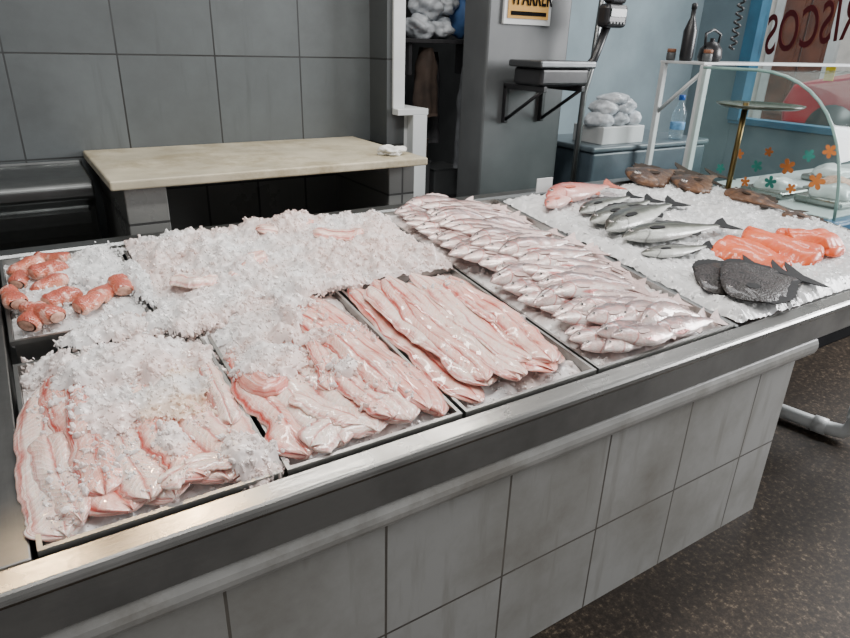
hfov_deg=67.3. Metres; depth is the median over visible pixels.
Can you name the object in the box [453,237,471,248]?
fish
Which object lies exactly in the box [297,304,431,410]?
fish fillet
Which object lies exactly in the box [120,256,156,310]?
crushed ice
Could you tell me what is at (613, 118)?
box
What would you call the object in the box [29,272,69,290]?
fish piece
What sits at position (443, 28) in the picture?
plastic bag
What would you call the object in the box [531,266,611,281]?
fish
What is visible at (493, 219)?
fish
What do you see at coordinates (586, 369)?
steel tray
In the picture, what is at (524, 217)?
fish
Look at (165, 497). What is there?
fish fillet
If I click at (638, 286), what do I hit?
fish
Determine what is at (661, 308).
fish
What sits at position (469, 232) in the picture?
fish
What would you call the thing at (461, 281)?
crushed ice
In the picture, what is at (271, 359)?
crushed ice
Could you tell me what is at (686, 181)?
fish
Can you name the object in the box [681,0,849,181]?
wall
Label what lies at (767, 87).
window
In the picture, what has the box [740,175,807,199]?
tray
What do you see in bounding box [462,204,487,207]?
fish
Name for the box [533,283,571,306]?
fish
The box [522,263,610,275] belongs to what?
fish
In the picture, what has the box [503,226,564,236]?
fish
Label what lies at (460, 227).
fish
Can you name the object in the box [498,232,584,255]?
fish
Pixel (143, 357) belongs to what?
crushed ice
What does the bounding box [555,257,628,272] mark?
fish
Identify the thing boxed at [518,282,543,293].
fish
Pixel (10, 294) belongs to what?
fish piece
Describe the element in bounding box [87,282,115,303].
fish piece
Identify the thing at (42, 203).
sink
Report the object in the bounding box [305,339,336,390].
fish fillet
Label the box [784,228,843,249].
salmon fillet
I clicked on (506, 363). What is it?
fish fillet
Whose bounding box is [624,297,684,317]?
fish
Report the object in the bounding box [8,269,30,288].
fish piece
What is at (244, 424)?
fish fillet
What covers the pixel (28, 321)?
fish piece
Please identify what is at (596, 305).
fish
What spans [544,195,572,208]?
fish
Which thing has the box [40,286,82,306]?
fish piece
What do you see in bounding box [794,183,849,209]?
tray
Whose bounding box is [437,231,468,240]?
fish
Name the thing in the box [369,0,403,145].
trim
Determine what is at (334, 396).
fish fillet
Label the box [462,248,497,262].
fish
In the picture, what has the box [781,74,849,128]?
car
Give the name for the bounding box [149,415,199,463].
crushed ice
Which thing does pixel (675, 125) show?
water bottle
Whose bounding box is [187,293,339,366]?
crushed ice
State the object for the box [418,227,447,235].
fish
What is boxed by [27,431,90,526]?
fish fillet
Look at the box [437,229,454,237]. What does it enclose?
fish
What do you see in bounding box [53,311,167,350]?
crushed ice
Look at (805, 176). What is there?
tray
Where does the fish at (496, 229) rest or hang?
on the fish at (501, 233)
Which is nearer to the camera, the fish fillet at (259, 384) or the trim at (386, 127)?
the fish fillet at (259, 384)
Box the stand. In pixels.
[716,100,805,188]
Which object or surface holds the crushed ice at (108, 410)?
on the fish fillet at (165, 497)
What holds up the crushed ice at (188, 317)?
on the crushed ice at (276, 325)
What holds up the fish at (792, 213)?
on the crushed ice at (676, 273)
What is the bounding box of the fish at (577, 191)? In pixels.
[546,179,625,201]
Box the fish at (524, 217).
[521,216,532,223]
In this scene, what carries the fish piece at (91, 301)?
on the crushed ice at (117, 304)
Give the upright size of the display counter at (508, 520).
0.859 m
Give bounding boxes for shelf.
[405,38,463,75]
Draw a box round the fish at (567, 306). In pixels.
[553,300,579,316]
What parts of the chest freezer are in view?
lid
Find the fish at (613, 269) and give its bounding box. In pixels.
[605,267,623,273]
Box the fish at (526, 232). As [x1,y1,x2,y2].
[505,231,574,245]
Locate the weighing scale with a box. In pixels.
[501,0,627,122]
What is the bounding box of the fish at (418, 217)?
[406,215,430,220]
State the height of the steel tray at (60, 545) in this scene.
0.120 m
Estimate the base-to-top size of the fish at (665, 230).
0.052 m
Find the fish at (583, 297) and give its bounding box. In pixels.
[572,294,598,300]
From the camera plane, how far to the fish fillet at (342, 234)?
1.84 m
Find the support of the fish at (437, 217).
on the fish at (512, 221)
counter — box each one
[0,177,849,637]
[83,136,426,237]
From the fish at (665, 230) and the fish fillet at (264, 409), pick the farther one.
the fish at (665, 230)
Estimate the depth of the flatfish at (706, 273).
1.85 m
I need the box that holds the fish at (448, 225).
[443,217,529,229]
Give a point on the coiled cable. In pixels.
(744, 1)
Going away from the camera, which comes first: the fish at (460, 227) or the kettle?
the fish at (460, 227)
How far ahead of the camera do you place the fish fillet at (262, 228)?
1.83 m
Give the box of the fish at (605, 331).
[596,316,639,338]
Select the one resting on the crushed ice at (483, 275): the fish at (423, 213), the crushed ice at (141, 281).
the fish at (423, 213)
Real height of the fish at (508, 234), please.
0.079 m
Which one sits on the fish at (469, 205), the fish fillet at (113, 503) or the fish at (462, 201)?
the fish at (462, 201)
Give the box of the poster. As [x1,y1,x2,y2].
[823,67,836,80]
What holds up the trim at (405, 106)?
attached to the wall at (77, 76)
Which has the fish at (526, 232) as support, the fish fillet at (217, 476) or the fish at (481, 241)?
the fish at (481, 241)
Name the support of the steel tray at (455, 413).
on the display counter at (508, 520)
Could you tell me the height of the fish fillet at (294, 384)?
0.060 m
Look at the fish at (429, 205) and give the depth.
2.15 m
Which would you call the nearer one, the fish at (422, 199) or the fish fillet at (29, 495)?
the fish fillet at (29, 495)
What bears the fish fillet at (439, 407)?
on the crushed ice at (423, 417)
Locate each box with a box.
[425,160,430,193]
[429,161,457,195]
[572,92,643,144]
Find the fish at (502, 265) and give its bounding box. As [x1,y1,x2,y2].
[495,262,513,271]
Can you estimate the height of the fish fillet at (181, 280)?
0.029 m
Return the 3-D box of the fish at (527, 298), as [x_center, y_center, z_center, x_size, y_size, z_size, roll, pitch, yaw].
[0.371,-0.046,1.690,0.301,0.074,0.073,-8,25,-21]
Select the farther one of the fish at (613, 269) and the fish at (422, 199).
the fish at (422, 199)
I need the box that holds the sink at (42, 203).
[0,160,101,250]
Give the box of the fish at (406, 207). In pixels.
[394,203,425,215]
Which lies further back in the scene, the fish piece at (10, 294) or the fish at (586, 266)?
the fish at (586, 266)
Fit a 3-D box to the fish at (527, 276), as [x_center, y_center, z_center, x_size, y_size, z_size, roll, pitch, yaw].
[0.340,-0.109,1.763,0.333,0.066,0.079,-6,25,-18]
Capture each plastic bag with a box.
[405,13,434,38]
[408,0,443,20]
[431,16,454,38]
[438,0,459,15]
[449,0,465,38]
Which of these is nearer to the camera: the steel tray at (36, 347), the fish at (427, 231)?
the steel tray at (36, 347)
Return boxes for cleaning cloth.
[377,144,406,155]
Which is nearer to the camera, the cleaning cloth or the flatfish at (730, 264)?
the flatfish at (730, 264)
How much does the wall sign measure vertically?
0.300 m
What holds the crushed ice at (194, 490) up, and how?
in the steel tray at (60, 545)
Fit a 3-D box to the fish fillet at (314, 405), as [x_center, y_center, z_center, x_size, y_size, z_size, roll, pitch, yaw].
[-0.179,0.166,1.187,0.161,0.030,0.080,15,26,27]
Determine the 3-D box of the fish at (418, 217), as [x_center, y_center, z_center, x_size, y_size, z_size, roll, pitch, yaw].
[0.103,-0.309,2.087,0.334,0.065,0.085,-4,24,-14]
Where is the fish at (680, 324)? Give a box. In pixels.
[657,309,728,337]
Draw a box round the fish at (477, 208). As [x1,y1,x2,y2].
[468,206,524,221]
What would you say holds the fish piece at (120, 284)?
on the crushed ice at (117, 304)
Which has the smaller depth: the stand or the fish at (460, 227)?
the fish at (460, 227)
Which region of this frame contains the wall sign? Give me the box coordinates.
[502,0,551,25]
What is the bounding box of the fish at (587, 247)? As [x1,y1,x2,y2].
[551,242,593,249]
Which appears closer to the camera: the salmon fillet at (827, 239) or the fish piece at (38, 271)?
the fish piece at (38, 271)
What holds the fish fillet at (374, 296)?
on the fish fillet at (506, 363)
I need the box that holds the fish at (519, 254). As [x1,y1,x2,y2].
[510,249,598,262]
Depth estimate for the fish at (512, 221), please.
2.08 m
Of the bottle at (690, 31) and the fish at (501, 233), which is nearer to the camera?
the fish at (501, 233)
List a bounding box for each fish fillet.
[13,387,89,541]
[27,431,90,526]
[38,375,143,516]
[63,383,122,495]
[112,422,164,503]
[128,382,190,504]
[135,416,210,483]
[143,383,239,484]
[157,452,232,490]
[169,273,218,288]
[178,401,230,452]
[198,363,241,425]
[202,393,254,482]
[225,348,317,459]
[228,250,268,275]
[236,369,288,396]
[255,219,313,233]
[276,374,353,447]
[282,339,387,434]
[288,391,362,427]
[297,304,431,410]
[297,415,377,453]
[299,310,399,393]
[302,332,420,423]
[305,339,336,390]
[308,295,448,415]
[312,227,363,240]
[334,370,396,419]
[347,287,484,403]
[363,286,499,385]
[370,279,440,359]
[379,279,492,382]
[385,275,521,380]
[405,283,527,376]
[409,272,531,362]
[425,276,557,372]
[443,278,564,363]
[449,276,472,286]
[454,282,560,362]
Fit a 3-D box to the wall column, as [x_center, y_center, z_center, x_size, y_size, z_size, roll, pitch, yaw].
[0.446,-1.511,3.001,0.500,3.180,0.190,-13,27,-30]
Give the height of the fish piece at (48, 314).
0.040 m
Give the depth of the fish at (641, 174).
2.72 m
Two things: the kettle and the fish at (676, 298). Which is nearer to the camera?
the fish at (676, 298)
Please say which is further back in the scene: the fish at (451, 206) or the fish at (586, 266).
the fish at (451, 206)
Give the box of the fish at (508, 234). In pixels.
[503,231,530,238]
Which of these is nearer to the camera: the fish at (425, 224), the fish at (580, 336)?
the fish at (580, 336)
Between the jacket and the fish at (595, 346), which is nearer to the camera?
the fish at (595, 346)
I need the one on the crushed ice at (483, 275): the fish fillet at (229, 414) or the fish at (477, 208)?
the fish at (477, 208)
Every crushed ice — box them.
[4,248,144,347]
[10,282,90,313]
[20,341,235,544]
[20,344,96,391]
[24,336,250,528]
[26,334,234,412]
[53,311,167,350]
[54,241,128,288]
[65,375,148,445]
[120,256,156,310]
[123,209,452,308]
[127,292,269,338]
[128,365,223,422]
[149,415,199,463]
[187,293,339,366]
[207,296,449,467]
[215,428,288,489]
[227,341,323,382]
[241,270,370,303]
[273,293,421,426]
[325,353,363,379]
[346,273,580,408]
[349,280,526,373]
[388,204,721,365]
[503,181,849,322]
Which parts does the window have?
door panel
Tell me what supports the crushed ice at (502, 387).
in the steel tray at (586, 369)
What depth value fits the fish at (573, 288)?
1.65 m
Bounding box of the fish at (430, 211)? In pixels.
[426,207,505,214]
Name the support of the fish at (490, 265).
on the crushed ice at (483, 275)
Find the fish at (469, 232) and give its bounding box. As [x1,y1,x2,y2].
[461,226,489,235]
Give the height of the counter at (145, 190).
0.998 m
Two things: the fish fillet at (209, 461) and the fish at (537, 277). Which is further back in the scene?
the fish at (537, 277)
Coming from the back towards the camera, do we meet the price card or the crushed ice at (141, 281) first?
the price card
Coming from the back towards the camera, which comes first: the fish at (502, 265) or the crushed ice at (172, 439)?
the fish at (502, 265)
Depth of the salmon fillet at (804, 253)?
2.10 m
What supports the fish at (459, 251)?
on the crushed ice at (483, 275)
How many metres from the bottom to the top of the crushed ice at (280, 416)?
0.074 m
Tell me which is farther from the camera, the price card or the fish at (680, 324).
the price card
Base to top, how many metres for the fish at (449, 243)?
0.064 m
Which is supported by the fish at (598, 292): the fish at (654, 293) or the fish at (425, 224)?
the fish at (654, 293)
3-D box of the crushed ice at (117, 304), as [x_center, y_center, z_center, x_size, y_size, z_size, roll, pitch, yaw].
[-0.844,-0.071,1.526,0.273,0.083,0.429,-13,27,-30]
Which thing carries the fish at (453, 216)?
on the crushed ice at (483, 275)
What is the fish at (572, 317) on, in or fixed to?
on the crushed ice at (483, 275)
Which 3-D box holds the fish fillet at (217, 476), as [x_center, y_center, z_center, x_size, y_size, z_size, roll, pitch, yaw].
[-0.449,0.168,1.154,0.131,0.062,0.418,-13,27,-30]
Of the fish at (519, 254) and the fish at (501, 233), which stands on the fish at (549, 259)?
the fish at (519, 254)
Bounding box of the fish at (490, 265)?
[480,262,497,268]
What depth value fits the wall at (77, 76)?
2.34 m
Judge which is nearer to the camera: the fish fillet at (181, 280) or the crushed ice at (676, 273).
the fish fillet at (181, 280)
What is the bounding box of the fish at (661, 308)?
[640,297,707,322]
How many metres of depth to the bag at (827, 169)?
3.50 m
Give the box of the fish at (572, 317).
[555,309,595,324]
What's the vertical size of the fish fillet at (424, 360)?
0.079 m
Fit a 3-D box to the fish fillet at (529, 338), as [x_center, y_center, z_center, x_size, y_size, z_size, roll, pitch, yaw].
[0.192,-0.004,1.534,0.097,0.058,0.403,-10,26,-26]
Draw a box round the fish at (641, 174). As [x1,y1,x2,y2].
[625,162,703,187]
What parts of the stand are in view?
glass dish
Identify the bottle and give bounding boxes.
[669,95,685,129]
[679,3,697,60]
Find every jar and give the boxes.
[666,48,676,59]
[702,49,712,61]
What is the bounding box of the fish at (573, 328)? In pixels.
[564,324,596,335]
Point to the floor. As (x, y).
(780, 568)
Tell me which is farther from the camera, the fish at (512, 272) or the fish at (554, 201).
the fish at (554, 201)
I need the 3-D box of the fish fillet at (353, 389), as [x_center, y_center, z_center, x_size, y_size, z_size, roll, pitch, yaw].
[-0.122,0.145,1.237,0.070,0.033,0.192,-19,31,-39]
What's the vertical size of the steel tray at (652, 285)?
0.182 m
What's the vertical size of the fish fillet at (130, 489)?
0.045 m
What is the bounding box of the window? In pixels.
[747,0,849,120]
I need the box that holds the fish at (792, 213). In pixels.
[782,210,849,230]
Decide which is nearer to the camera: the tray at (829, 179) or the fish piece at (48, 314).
the fish piece at (48, 314)
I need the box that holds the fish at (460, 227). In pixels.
[450,223,533,231]
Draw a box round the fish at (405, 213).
[399,210,425,216]
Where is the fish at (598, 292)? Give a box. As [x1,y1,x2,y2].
[593,289,667,299]
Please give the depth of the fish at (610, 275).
1.79 m
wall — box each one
[0,0,369,355]
[558,0,704,133]
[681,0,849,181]
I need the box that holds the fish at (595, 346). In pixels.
[580,338,608,352]
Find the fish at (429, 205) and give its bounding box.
[421,200,508,211]
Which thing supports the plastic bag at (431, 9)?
on the plastic bag at (418, 26)
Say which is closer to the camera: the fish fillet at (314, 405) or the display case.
the fish fillet at (314, 405)
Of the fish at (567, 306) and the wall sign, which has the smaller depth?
the fish at (567, 306)
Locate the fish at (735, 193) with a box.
[724,187,808,212]
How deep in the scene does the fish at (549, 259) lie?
1.82 m
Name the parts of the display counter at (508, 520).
panel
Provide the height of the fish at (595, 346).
0.055 m
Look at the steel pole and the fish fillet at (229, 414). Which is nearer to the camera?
the fish fillet at (229, 414)
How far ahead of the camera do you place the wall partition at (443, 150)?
4.03 m
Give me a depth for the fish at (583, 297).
1.62 m
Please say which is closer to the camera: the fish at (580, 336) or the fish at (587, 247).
the fish at (580, 336)
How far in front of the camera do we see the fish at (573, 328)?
1.52 m
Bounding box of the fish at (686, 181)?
[670,168,735,193]
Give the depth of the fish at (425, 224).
2.01 m
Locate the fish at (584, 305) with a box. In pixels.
[572,292,660,311]
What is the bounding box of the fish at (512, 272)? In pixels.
[490,259,535,285]
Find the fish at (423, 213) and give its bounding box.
[403,212,427,220]
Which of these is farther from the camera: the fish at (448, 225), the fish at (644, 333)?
the fish at (448, 225)
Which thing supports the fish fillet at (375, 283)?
on the crushed ice at (502, 387)
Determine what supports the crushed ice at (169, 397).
on the fish fillet at (217, 476)
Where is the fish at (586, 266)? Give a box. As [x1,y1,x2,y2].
[570,263,636,281]
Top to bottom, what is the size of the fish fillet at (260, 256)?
0.038 m
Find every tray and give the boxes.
[0,245,148,363]
[13,332,282,556]
[121,244,403,334]
[202,289,461,477]
[339,268,596,419]
[383,199,733,375]
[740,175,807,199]
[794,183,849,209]
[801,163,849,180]
[801,172,849,180]
[802,175,849,191]
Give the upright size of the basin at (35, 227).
0.200 m
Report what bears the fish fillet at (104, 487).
on the fish fillet at (113, 503)
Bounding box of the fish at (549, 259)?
[535,254,612,264]
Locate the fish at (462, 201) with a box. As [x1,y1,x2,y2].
[455,200,512,212]
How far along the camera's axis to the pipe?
2.51 m
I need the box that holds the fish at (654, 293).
[603,289,658,296]
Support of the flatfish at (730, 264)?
on the flatfish at (766, 287)
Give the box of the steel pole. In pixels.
[570,0,604,181]
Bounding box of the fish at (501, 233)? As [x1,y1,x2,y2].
[471,232,506,238]
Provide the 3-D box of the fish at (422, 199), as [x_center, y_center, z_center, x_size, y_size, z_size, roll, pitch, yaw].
[0.057,-0.409,2.241,0.304,0.059,0.067,-13,27,-30]
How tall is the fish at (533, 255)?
0.035 m
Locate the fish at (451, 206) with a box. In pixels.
[430,204,498,215]
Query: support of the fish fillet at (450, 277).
on the crushed ice at (502, 387)
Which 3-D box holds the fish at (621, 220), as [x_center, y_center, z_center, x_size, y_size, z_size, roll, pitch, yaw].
[0.771,-0.377,2.282,0.130,0.056,0.557,22,31,39]
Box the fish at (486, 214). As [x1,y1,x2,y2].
[478,211,525,223]
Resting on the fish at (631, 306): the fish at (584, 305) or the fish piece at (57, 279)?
the fish at (584, 305)
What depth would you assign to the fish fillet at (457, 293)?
1.57 m
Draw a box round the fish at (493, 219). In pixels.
[484,217,499,222]
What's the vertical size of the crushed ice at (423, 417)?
0.096 m
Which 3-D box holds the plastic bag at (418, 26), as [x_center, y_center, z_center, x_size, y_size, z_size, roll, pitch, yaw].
[-0.037,-1.471,3.218,0.164,0.130,0.188,-13,27,-30]
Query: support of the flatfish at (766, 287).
on the crushed ice at (676, 273)
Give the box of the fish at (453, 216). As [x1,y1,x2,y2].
[438,213,469,228]
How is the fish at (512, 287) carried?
on the crushed ice at (483, 275)
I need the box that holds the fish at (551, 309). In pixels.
[540,304,562,313]
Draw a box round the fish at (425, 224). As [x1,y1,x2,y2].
[415,221,442,229]
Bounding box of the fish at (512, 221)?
[493,216,552,236]
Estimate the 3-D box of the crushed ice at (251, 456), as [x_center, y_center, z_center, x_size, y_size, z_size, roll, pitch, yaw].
[-0.296,0.226,1.063,0.130,0.066,0.106,18,28,34]
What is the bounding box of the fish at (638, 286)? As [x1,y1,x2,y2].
[536,269,652,295]
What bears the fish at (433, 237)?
on the crushed ice at (483, 275)
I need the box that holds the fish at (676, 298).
[625,294,692,315]
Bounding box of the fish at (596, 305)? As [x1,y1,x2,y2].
[587,301,615,312]
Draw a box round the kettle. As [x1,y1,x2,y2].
[697,28,721,61]
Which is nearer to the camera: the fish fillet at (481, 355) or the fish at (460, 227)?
the fish fillet at (481, 355)
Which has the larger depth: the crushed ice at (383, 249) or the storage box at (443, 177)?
the storage box at (443, 177)
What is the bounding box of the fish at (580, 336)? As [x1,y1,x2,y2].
[569,324,602,344]
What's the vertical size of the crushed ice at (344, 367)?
0.032 m
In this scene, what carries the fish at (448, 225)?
on the fish at (552, 231)
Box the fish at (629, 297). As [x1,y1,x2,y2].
[615,293,644,302]
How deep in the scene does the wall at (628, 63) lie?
5.97 m
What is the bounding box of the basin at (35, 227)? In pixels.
[0,208,94,250]
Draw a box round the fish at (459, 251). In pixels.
[448,243,479,258]
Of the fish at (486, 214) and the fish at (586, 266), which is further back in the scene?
the fish at (486, 214)
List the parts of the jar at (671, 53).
lid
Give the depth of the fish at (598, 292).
1.68 m
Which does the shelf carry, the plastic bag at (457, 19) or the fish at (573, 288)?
the plastic bag at (457, 19)
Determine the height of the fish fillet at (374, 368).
0.064 m
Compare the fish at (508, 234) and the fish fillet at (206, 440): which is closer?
the fish fillet at (206, 440)
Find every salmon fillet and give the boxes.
[711,235,791,270]
[741,226,823,265]
[775,228,845,256]
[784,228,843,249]
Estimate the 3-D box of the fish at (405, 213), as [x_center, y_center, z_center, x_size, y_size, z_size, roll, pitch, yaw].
[0.066,-0.335,2.156,0.312,0.069,0.079,-6,24,-17]
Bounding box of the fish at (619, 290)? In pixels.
[612,289,681,305]
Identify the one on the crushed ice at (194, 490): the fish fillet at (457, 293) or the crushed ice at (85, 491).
the crushed ice at (85, 491)
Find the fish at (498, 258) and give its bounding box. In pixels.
[478,254,518,271]
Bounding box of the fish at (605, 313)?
[585,300,626,324]
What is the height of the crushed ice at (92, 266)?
0.062 m
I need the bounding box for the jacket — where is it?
[412,47,437,116]
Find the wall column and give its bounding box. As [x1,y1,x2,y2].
[456,0,571,196]
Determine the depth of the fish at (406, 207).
2.14 m
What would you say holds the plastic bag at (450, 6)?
on the plastic bag at (443, 28)
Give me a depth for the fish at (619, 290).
1.71 m
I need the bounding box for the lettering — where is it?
[765,0,849,54]
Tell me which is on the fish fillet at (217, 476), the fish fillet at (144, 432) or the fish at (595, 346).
the fish fillet at (144, 432)
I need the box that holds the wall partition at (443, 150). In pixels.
[404,0,463,163]
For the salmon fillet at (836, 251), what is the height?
0.058 m
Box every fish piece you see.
[0,284,28,309]
[6,255,44,275]
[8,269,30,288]
[16,301,45,331]
[18,301,66,324]
[27,259,68,279]
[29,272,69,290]
[33,251,71,261]
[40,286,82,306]
[71,288,108,314]
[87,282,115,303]
[107,273,133,295]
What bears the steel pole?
on the floor
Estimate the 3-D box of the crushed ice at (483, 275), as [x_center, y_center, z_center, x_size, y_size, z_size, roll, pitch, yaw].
[0.326,-0.159,1.916,0.495,0.148,1.014,-13,27,-30]
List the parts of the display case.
frame, edge trim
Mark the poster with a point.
(829, 74)
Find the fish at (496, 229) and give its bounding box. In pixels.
[469,226,516,240]
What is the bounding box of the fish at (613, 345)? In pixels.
[603,338,642,352]
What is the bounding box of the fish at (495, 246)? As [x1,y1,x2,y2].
[483,236,553,253]
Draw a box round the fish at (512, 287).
[502,279,535,295]
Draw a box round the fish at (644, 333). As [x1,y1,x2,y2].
[611,322,675,345]
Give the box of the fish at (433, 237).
[428,230,445,244]
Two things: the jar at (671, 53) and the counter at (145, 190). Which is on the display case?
the jar at (671, 53)
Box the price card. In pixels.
[536,177,552,192]
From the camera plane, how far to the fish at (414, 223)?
2.02 m
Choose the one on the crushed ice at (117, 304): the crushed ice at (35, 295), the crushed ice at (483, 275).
the crushed ice at (35, 295)
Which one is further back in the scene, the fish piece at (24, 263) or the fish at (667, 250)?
the fish at (667, 250)
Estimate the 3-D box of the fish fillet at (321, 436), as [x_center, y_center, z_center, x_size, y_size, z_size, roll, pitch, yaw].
[-0.162,0.197,1.142,0.136,0.026,0.087,-18,30,-38]
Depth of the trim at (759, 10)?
5.87 m
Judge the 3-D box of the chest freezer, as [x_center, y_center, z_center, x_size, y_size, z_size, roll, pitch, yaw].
[1.130,-0.640,3.897,0.960,0.910,0.490,-13,27,-30]
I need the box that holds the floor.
[530,336,849,637]
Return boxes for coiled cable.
[728,0,746,50]
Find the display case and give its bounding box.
[645,60,849,347]
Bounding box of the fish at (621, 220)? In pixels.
[605,195,690,231]
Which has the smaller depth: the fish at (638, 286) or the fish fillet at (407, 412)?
the fish fillet at (407, 412)
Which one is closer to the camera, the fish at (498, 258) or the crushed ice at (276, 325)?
the crushed ice at (276, 325)
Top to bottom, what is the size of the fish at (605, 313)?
0.055 m
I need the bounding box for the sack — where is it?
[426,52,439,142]
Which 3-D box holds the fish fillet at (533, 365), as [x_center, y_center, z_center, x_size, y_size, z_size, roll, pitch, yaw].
[0.131,-0.002,1.551,0.125,0.068,0.522,-13,27,-30]
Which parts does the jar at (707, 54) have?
lid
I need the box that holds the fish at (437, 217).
[428,206,485,222]
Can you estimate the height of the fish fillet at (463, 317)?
0.067 m
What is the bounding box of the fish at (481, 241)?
[470,234,505,247]
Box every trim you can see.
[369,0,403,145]
[392,0,427,196]
[404,104,420,151]
[727,0,849,137]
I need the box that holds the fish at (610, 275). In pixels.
[592,268,630,283]
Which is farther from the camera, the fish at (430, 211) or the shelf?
the shelf
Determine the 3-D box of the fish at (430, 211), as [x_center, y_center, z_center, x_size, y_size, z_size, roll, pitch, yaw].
[0.154,-0.347,2.146,0.330,0.070,0.074,-10,26,-25]
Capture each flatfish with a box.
[692,255,753,294]
[720,258,796,276]
[720,262,829,303]
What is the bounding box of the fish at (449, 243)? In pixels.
[440,236,471,249]
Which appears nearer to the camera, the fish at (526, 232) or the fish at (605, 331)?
the fish at (605, 331)
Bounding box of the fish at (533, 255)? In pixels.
[517,245,610,261]
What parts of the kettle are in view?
handle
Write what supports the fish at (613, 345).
on the crushed ice at (483, 275)
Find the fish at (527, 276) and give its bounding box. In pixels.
[492,273,531,278]
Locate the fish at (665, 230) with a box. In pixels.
[621,217,742,242]
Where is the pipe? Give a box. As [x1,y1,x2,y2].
[779,404,849,438]
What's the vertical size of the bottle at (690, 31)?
0.264 m
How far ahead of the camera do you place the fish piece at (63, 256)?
1.60 m
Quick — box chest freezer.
[553,129,707,184]
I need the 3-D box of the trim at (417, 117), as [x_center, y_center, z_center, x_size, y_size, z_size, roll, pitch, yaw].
[-0.051,-1.319,2.524,0.150,3.180,0.055,-13,27,-30]
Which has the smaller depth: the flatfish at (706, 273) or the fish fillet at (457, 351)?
the fish fillet at (457, 351)
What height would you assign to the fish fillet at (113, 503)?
0.073 m
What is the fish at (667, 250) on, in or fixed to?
on the crushed ice at (676, 273)
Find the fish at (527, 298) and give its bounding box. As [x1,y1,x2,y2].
[517,291,540,308]
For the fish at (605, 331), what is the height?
0.070 m
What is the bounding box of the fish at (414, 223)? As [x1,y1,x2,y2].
[405,219,424,227]
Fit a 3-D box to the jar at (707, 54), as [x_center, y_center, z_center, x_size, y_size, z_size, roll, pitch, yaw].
[1.401,-1.306,3.167,0.046,0.056,0.046,-13,27,-30]
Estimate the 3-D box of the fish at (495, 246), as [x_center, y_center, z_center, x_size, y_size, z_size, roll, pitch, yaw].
[0.305,-0.214,1.904,0.314,0.054,0.075,-16,29,-36]
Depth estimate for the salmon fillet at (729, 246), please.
2.06 m
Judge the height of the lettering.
0.549 m
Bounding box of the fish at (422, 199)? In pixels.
[405,193,472,205]
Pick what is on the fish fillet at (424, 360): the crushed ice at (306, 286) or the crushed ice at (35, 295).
the crushed ice at (306, 286)
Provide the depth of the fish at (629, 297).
1.64 m
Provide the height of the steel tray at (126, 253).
0.112 m
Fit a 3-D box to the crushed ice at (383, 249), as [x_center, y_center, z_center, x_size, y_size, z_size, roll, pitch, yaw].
[-0.373,-0.196,1.773,0.793,0.132,0.474,-13,27,-30]
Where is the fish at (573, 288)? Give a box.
[554,278,644,298]
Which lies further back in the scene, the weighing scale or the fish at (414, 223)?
the weighing scale

